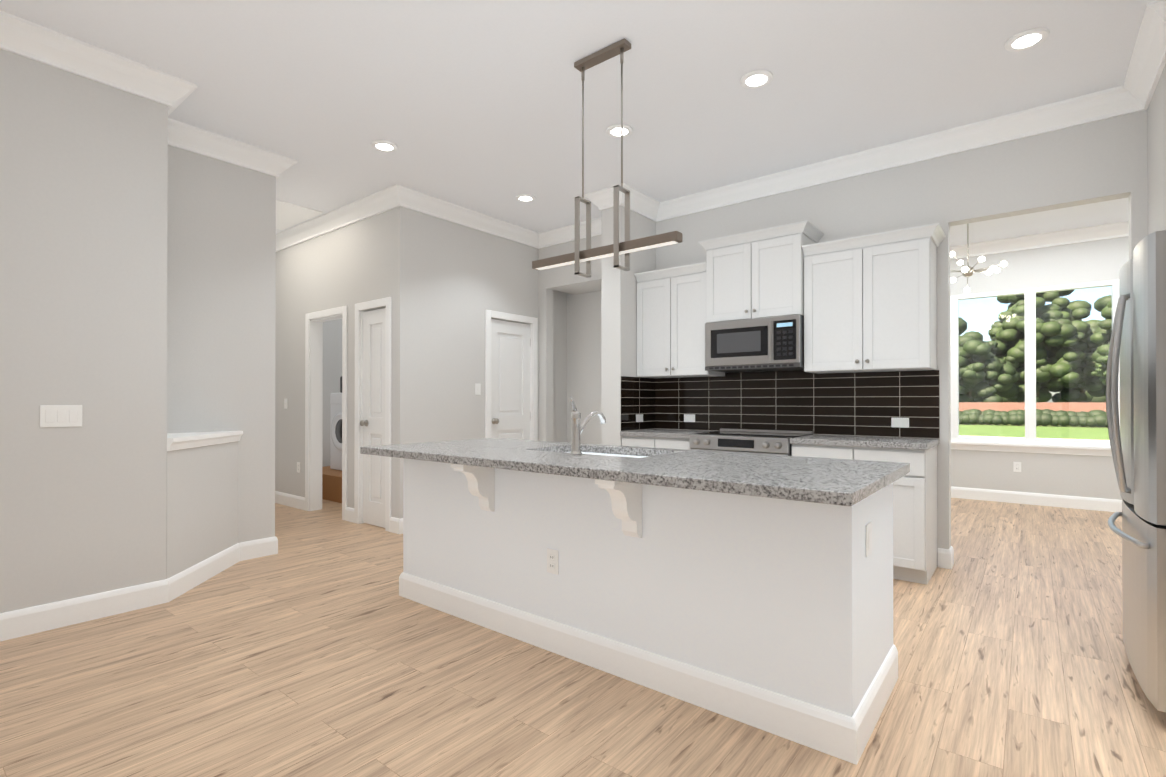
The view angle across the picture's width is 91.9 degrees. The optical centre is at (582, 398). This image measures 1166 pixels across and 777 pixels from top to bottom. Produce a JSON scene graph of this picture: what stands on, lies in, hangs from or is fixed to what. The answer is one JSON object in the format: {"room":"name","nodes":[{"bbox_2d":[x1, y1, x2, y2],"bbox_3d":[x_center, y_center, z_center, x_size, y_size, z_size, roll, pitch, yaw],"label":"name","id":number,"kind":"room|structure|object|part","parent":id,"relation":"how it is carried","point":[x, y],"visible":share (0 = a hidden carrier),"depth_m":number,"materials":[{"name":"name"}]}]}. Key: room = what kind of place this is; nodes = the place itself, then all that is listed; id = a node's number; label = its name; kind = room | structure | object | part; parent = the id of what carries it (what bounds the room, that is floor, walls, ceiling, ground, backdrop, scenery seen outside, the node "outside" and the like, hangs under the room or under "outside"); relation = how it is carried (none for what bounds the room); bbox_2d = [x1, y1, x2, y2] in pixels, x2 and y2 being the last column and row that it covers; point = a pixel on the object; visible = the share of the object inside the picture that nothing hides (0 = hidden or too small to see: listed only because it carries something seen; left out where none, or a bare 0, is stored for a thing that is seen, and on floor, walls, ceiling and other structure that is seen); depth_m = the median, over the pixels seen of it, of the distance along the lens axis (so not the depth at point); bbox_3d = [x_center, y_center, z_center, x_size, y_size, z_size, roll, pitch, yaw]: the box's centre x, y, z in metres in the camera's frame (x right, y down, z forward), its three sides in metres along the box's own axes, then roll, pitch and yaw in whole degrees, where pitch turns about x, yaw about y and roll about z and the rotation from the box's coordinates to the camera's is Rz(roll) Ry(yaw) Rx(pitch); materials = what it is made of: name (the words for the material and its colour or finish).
{"room":"kitchen","nodes":[
{"label":"kitchen","id":0,"kind":"room"},
{"bbox_2d":[0,0,1154,245],"bbox_3d":[-0.514,-1.901,3.496,10.600,0.112,12.000,0,0,38],"label":"ceiling","id":1,"kind":"structure","parent":0,"point":[472,104],"depth_m":3.30,"materials":[{"name":"paint"}]},
{"bbox_2d":[371,140,397,151],"bbox_3d":[-1.454,-1.849,4.128,0.184,0.012,0.184,0,0,38],"label":"recessed light","id":2,"kind":"object","parent":1,"relation":"in","point":[384,146],"visible":1,"depth_m":4.12,"materials":[{"name":"white plastic"}]},
{"bbox_2d":[515,194,534,201],"bbox_3d":[-0.529,-1.844,5.181,0.184,0.012,0.184,0,0,38],"label":"recessed light","id":3,"kind":"object","parent":1,"relation":"in","point":[525,197],"visible":1,"depth_m":5.16,"materials":[{"name":"white plastic"}]},
{"bbox_2d":[532,38,682,277],"bbox_3d":[0.094,-1.269,3.037,0.960,1.180,0.110,0,0,38],"label":"linear pendant light","id":4,"kind":"object","parent":1,"relation":"hanging from","point":[616,249],"visible":1,"depth_m":2.99,"materials":[{"name":"beige metal"}]},
{"bbox_2d":[606,124,632,137],"bbox_3d":[0.252,-1.849,3.897,0.184,0.012,0.184,0,0,38],"label":"recessed light","id":5,"kind":"object","parent":1,"relation":"in","point":[613,130],"visible":0.94,"depth_m":3.89,"materials":[{"name":"white plastic"}]},
{"bbox_2d":[740,70,772,88],"bbox_3d":[1.007,-1.852,3.272,0.184,0.012,0.184,0,0,38],"label":"recessed light","id":6,"kind":"object","parent":1,"relation":"in","point":[755,79],"visible":1,"depth_m":3.26,"materials":[{"name":"white plastic"}]},
{"bbox_2d":[950,223,1006,292],"bbox_3d":[3.578,-1.429,5.186,0.520,0.841,0.507,0,0,38],"label":"chandelier","id":7,"kind":"object","parent":1,"relation":"hanging from","point":[967,271],"visible":0.75,"depth_m":5.20,"materials":[{"name":"silver metal"}]},
{"bbox_2d":[1004,27,1048,50],"bbox_3d":[2.293,-1.854,2.914,0.184,0.012,0.184,0,0,38],"label":"recessed light","id":8,"kind":"object","parent":1,"relation":"in","point":[1027,39],"visible":1,"depth_m":2.91,"materials":[{"name":"white plastic"}]},
{"bbox_2d":[0,498,1165,776],"bbox_3d":[-0.514,1.243,3.483,10.600,0.100,12.000,0,0,38],"label":"floor","id":9,"kind":"structure","parent":0,"point":[316,646],"depth_m":2.32,"materials":[{"name":"brown wood"}]},
{"bbox_2d":[322,466,341,502],"bbox_3d":[-2.905,1.059,7.266,1.250,0.300,1.050,0,0,38],"label":"platform","id":10,"kind":"object","parent":9,"relation":"on","point":[331,484],"visible":0.07,"depth_m":6.67,"materials":[{"name":"brown wood"}]},
{"bbox_2d":[330,393,341,470],"bbox_3d":[-2.805,0.416,7.323,0.680,0.984,0.741,0,0,38],"label":"washer","id":11,"kind":"object","parent":10,"relation":"on","point":[335,431],"visible":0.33,"depth_m":7.15,"materials":[{"name":"white metal"}]},
{"bbox_2d":[340,376,341,392],"bbox_3d":[-2.773,-0.186,7.365,0.580,0.219,0.540,0,0,38],"label":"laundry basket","id":12,"kind":"object","parent":11,"relation":"on","point":[341,384],"visible":0.17,"depth_m":7.32,"materials":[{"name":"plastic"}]},
{"bbox_2d":[369,454,897,764],"bbox_3d":[0.051,0.754,2.829,2.556,0.871,0.926,0,0,38],"label":"kitchen island","id":13,"kind":"object","parent":9,"relation":"on","point":[755,590],"depth_m":2.25,"materials":[{"name":"paint"}]},
{"bbox_2d":[547,548,557,574],"bbox_3d":[-0.145,0.769,2.663,0.072,0.115,0.008,0,0,38],"label":"outlet","id":14,"kind":"object","parent":13,"relation":"attached to","point":[552,561],"visible":1,"depth_m":2.66,"materials":[{"name":"plastic"}]},
{"bbox_2d":[360,442,883,505],"bbox_3d":[-0.114,0.297,2.640,2.650,0.040,0.470,0,0,38],"label":"island countertop","id":15,"kind":"structure","parent":13,"relation":"on","point":[822,487],"depth_m":2.18,"materials":[{"name":"grey stone"}]},
{"bbox_2d":[569,397,605,454],"bbox_3d":[0.026,0.133,2.881,0.062,0.288,0.291,0,0,38],"label":"faucet","id":16,"kind":"object","parent":15,"relation":"on","point":[577,428],"visible":1,"depth_m":2.79,"materials":[{"name":"silver metal"}]},
{"bbox_2d":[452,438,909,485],"bbox_3d":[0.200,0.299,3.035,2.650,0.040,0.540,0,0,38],"label":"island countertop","id":17,"kind":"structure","parent":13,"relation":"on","point":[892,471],"depth_m":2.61,"materials":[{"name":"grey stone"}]},
{"bbox_2d":[568,450,647,457],"bbox_3d":[0.106,0.418,3.045,0.784,0.222,0.464,0,0,38],"label":"sink","id":18,"kind":"object","parent":17,"relation":"in","point":[627,453],"depth_m":3.25,"materials":[{"name":"silver metal"}]},
{"bbox_2d":[866,522,871,556],"bbox_3d":[1.030,0.506,2.030,0.007,0.115,0.072,0,0,38],"label":"outlet","id":19,"kind":"object","parent":13,"relation":"attached to","point":[868,538],"visible":1,"depth_m":2.02,"materials":[{"name":"white plastic"}]},
{"bbox_2d":[622,436,690,449],"bbox_3d":[0.790,0.764,5.008,0.683,0.870,0.588,0,0,38],"label":"base cabinet","id":20,"kind":"object","parent":9,"relation":"on","point":[651,442],"depth_m":4.77,"materials":[{"name":"white wood"}]},
{"bbox_2d":[689,428,813,455],"bbox_3d":[1.337,0.719,4.505,0.788,0.915,0.672,0,0,38],"label":"range","id":21,"kind":"object","parent":9,"relation":"on","point":[767,442],"visible":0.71,"depth_m":4.32,"materials":[{"name":"silver metal"}]},
{"bbox_2d":[792,444,936,583],"bbox_3d":[2.011,0.760,4.039,0.835,0.870,0.588,0,0,38],"label":"base cabinet","id":22,"kind":"object","parent":9,"relation":"on","point":[915,524],"depth_m":3.65,"materials":[{"name":"white wood"}]},
{"bbox_2d":[620,429,939,449],"bbox_3d":[1.429,0.305,4.488,2.333,0.040,0.613,0,0,38],"label":"countertop","id":23,"kind":"structure","parent":22,"relation":"on","point":[881,442],"depth_m":3.98,"materials":[{"name":"stone"}]},
{"bbox_2d":[1106,230,1165,711],"bbox_3d":[2.608,0.284,2.164,0.866,1.805,0.910,0,0,38],"label":"refrigerator","id":24,"kind":"object","parent":9,"relation":"on","point":[1137,436],"visible":1,"depth_m":2.13,"materials":[{"name":"silver metal"}]},
{"bbox_2d":[0,49,1165,612],"bbox_3d":[-0.514,-0.332,3.490,10.440,3.050,11.840,0,0,38],"label":"wall","id":25,"kind":"structure","parent":0,"point":[154,287],"depth_m":3.95,"materials":[{"name":"paint"}]},
{"bbox_2d":[40,405,81,427],"bbox_3d":[-2.726,0.090,2.946,0.007,0.115,0.165,0,0,38],"label":"switch plate","id":26,"kind":"object","parent":25,"relation":"attached to","point":[60,415],"visible":1,"depth_m":2.94,"materials":[{"name":"white plastic"}]},
{"bbox_2d":[0,536,275,641],"bbox_3d":[-3.785,1.120,2.084,0.616,0.134,5.280,0,0,38],"label":"baseboard","id":27,"kind":"structure","parent":25,"relation":"attached to","point":[35,619],"depth_m":3.14,"materials":[{"name":"white wood"}]},
{"bbox_2d":[167,431,242,450],"bbox_3d":[-2.475,0.271,3.732,0.624,0.075,0.624,0,0,38],"label":"trim","id":28,"kind":"structure","parent":25,"relation":"attached to","point":[175,441],"depth_m":3.67,"materials":[{"name":"white wood"}]},
{"bbox_2d":[276,537,277,553],"bbox_3d":[-3.581,1.133,5.316,3.116,0.134,0.016,0,0,38],"label":"baseboard","id":29,"kind":"structure","parent":25,"relation":"attached to","point":[276,537],"depth_m":4.35,"materials":[{"name":"white wood"}]},
{"bbox_2d":[284,399,287,408],"bbox_3d":[-3.370,0.055,6.387,0.072,0.115,0.011,0,0,38],"label":"light switch","id":30,"kind":"object","parent":25,"relation":"attached to","point":[285,403],"visible":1,"depth_m":6.38,"materials":[{"name":"white plastic"}]},
{"bbox_2d":[275,491,304,509],"bbox_3d":[-3.595,1.139,6.558,1.550,0.134,0.016,0,0,38],"label":"baseboard","id":31,"kind":"structure","parent":25,"relation":"attached to","point":[290,500],"depth_m":6.29,"materials":[{"name":"white wood"}]},
{"bbox_2d":[297,462,299,472],"bbox_3d":[-3.127,0.754,6.192,0.072,0.115,0.008,0,0,38],"label":"outlet","id":32,"kind":"object","parent":25,"relation":"attached to","point":[298,467],"visible":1,"depth_m":6.18,"materials":[{"name":"plastic"}]},
{"bbox_2d":[305,306,347,520],"bbox_3d":[-2.616,0.143,5.873,0.840,2.120,0.156,0,0,38],"label":"trim","id":33,"kind":"structure","parent":25,"relation":"attached to","point":[313,399],"depth_m":6.05,"materials":[{"name":"white wood"}]},
{"bbox_3d":[-1.754,0.144,6.229,1.748,2.120,1.788,0,0,38],"label":"casing","id":34,"kind":"part","parent":33,"relation":"part of","materials":[{"name":"white wood"}]},
{"bbox_2d":[360,308,385,527],"bbox_3d":[-1.955,0.177,5.287,0.448,2.030,0.095,0,0,38],"label":"closet door","id":35,"kind":"structure","parent":25,"relation":"in","point":[373,422],"depth_m":5.32,"materials":[{"name":"white wood"}]},
{"bbox_2d":[354,297,391,531],"bbox_3d":[-1.970,0.140,5.271,0.600,2.120,0.018,0,0,38],"label":"trim","id":36,"kind":"structure","parent":25,"relation":"attached to","point":[358,457],"depth_m":5.41,"materials":[{"name":"white wood"}]},
{"bbox_2d":[396,518,402,533],"bbox_3d":[-1.316,1.134,5.387,0.016,0.134,1.016,0,0,38],"label":"baseboard","id":37,"kind":"structure","parent":25,"relation":"attached to","point":[399,522],"depth_m":5.00,"materials":[{"name":"white wood"}]},
{"bbox_2d":[475,383,480,394],"bbox_3d":[-1.063,-0.098,5.713,0.011,0.115,0.072,0,0,38],"label":"light switch","id":38,"kind":"object","parent":25,"relation":"attached to","point":[477,388],"visible":1,"depth_m":5.71,"materials":[{"name":"white plastic"}]},
{"bbox_2d":[491,319,529,439],"bbox_3d":[-0.774,0.181,6.106,0.095,2.030,0.616,0,0,38],"label":"pantry door","id":39,"kind":"structure","parent":25,"relation":"in","point":[510,380],"depth_m":6.12,"materials":[{"name":"white wood"}]},
{"bbox_2d":[485,309,537,440],"bbox_3d":[-0.760,0.144,6.090,0.018,2.120,0.770,0,0,38],"label":"trim","id":40,"kind":"structure","parent":25,"relation":"attached to","point":[488,313],"depth_m":6.25,"materials":[{"name":"white wood"}]},
{"bbox_2d":[0,0,1165,259],"bbox_3d":[-0.514,-1.790,3.496,10.200,0.135,11.600,0,0,38],"label":"crown molding","id":41,"kind":"structure","parent":25,"relation":"attached to","point":[64,52],"depth_m":4.03,"materials":[{"name":"white wood"}]},
{"bbox_2d":[634,262,724,377],"bbox_3d":[0.868,-0.676,5.084,0.714,0.950,0.383,0,0,38],"label":"upper cabinet","id":42,"kind":"object","parent":25,"relation":"attached to","point":[671,311],"visible":0.94,"depth_m":4.95,"materials":[{"name":"white wood"}]},
{"bbox_2d":[698,220,823,322],"bbox_3d":[1.442,-0.978,4.604,0.886,0.690,0.423,0,0,38],"label":"upper cabinet","id":43,"kind":"object","parent":25,"relation":"attached to","point":[759,273],"visible":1,"depth_m":4.43,"materials":[{"name":"white wood"}]},
{"bbox_2d":[705,314,803,372],"bbox_3d":[1.439,-0.432,4.598,0.770,0.394,0.432,0,0,38],"label":"microwave","id":44,"kind":"object","parent":43,"relation":"attached to","point":[776,343],"visible":1,"depth_m":4.41,"materials":[{"name":"silver metal"}]},
{"bbox_2d":[621,370,939,437],"bbox_3d":[1.433,0.025,4.495,2.333,0.518,0.599,0,0,38],"label":"tile backsplash","id":45,"kind":"structure","parent":25,"relation":"attached to","point":[864,403],"depth_m":4.63,"materials":[{"name":"black tile"}]},
{"bbox_2d":[636,414,642,421],"bbox_3d":[0.524,0.180,5.217,0.007,0.072,0.115,0,0,38],"label":"outlet","id":46,"kind":"object","parent":45,"relation":"attached to","point":[639,417],"visible":1,"depth_m":5.21,"materials":[{"name":"white plastic"}]},
{"bbox_2d":[684,414,694,421],"bbox_3d":[0.985,0.180,5.214,0.115,0.072,0.007,0,0,38],"label":"outlet","id":47,"kind":"object","parent":45,"relation":"attached to","point":[689,417],"visible":1,"depth_m":5.21,"materials":[{"name":"white plastic"}]},
{"bbox_2d":[891,418,908,427],"bbox_3d":[2.332,0.175,4.144,0.115,0.072,0.007,0,0,38],"label":"outlet","id":48,"kind":"object","parent":45,"relation":"attached to","point":[900,422],"visible":1,"depth_m":4.14,"materials":[{"name":"white plastic"}]},
{"bbox_2d":[802,223,945,372],"bbox_3d":[2.103,-0.680,4.103,0.873,0.950,0.383,0,0,38],"label":"upper cabinet","id":49,"kind":"object","parent":25,"relation":"attached to","point":[870,302],"visible":1,"depth_m":3.96,"materials":[{"name":"white wood"}]},
{"bbox_2d":[938,546,953,568],"bbox_3d":[1.635,1.131,4.858,2.616,0.134,0.046,0,0,38],"label":"baseboard","id":50,"kind":"structure","parent":25,"relation":"attached to","point":[945,557],"depth_m":3.97,"materials":[{"name":"white wood"}]},
{"bbox_2d":[1013,462,1020,471],"bbox_3d":[5.009,0.785,6.500,0.072,0.115,0.008,0,0,38],"label":"outlet","id":51,"kind":"object","parent":25,"relation":"attached to","point":[1016,466],"visible":1,"depth_m":6.50,"materials":[{"name":"plastic"}]},
{"bbox_2d":[950,279,1119,455],"bbox_3d":[5.115,-0.325,6.445,3.040,1.880,0.170,0,0,38],"label":"window","id":52,"kind":"structure","parent":25,"relation":"in","point":[1030,443],"depth_m":6.44,"materials":[{"name":"clear glass"}]},
{"bbox_2d":[951,486,1121,511],"bbox_3d":[4.890,1.139,6.589,5.600,0.134,0.016,0,0,38],"label":"baseboard","id":53,"kind":"structure","parent":25,"relation":"attached to","point":[1076,502],"depth_m":6.37,"materials":[{"name":"white wood"}]},
{"label":"outside","id":54,"kind":"structure","parent":0,"visible":0},
{"bbox_2d":[959,424,1109,441],"bbox_3d":[36.736,1.767,46.368,120.000,0.115,101.300,0,0,38],"label":"lawn","id":55,"kind":"structure","parent":54,"point":[1057,430],"depth_m":27.47,"materials":[{"name":"green plant"}]},
{"bbox_2d":[959,402,1105,411],"bbox_3d":[29.134,0.954,36.798,60.000,1.440,0.250,0,0,38],"label":"fence","id":56,"kind":"object","parent":55,"relation":"on","point":[1000,406],"depth_m":36.34,"materials":[{"name":"wood"}]},
{"bbox_2d":[959,409,1107,426],"bbox_3d":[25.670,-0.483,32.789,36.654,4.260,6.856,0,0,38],"label":"bushes","id":57,"kind":"object","parent":55,"relation":"on","point":[993,417],"depth_m":34.03,"materials":[{"name":"green plant"}]},
{"bbox_2d":[973,295,1111,401],"bbox_3d":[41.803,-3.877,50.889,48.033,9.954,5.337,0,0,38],"label":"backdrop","id":58,"kind":"structure","parent":54,"point":[1099,306],"depth_m":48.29,"materials":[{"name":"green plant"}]},
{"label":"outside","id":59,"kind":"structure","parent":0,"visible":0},
{"bbox_2d":[959,317,966,334],"bbox_3d":[26.154,-4.451,47.278,10.012,11.699,10.148,0,0,38],"label":"tree","id":60,"kind":"object","parent":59,"point":[962,329],"depth_m":44.37,"materials":[{"name":"green plant"}]},
{"bbox_2d":[959,331,1019,401],"bbox_3d":[29.333,-1.850,42.825,6.146,6.459,5.897,0,0,38],"label":"tree","id":61,"kind":"object","parent":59,"point":[980,365],"depth_m":40.90,"materials":[{"name":"green plant"}]},
{"bbox_2d":[988,290,1091,401],"bbox_3d":[34.272,-4.245,42.719,6.521,11.248,6.542,0,0,38],"label":"tree","id":62,"kind":"object","parent":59,"point":[1068,354],"depth_m":41.29,"materials":[{"name":"green plant"}]},
{"bbox_2d":[1047,332,1105,401],"bbox_3d":[38.582,-1.876,43.435,5.627,6.516,6.025,0,0,38],"label":"tree","id":63,"kind":"object","parent":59,"point":[1099,389],"depth_m":42.15,"materials":[{"name":"green plant"}]},
{"bbox_2d":[1091,356,1107,381],"bbox_3d":[24.658,-0.353,26.163,1.549,3.324,1.625,0,0,38],"label":"tree","id":64,"kind":"object","parent":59,"point":[1101,367],"depth_m":26.32,"materials":[{"name":"green plant"}]},
{"bbox_2d":[1090,300,1111,385],"bbox_3d":[37.860,-2.964,37.952,5.628,8.646,6.102,0,0,38],"label":"tree","id":65,"kind":"object","parent":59,"point":[1107,312],"depth_m":37.76,"materials":[{"name":"green plant"}]}
]}

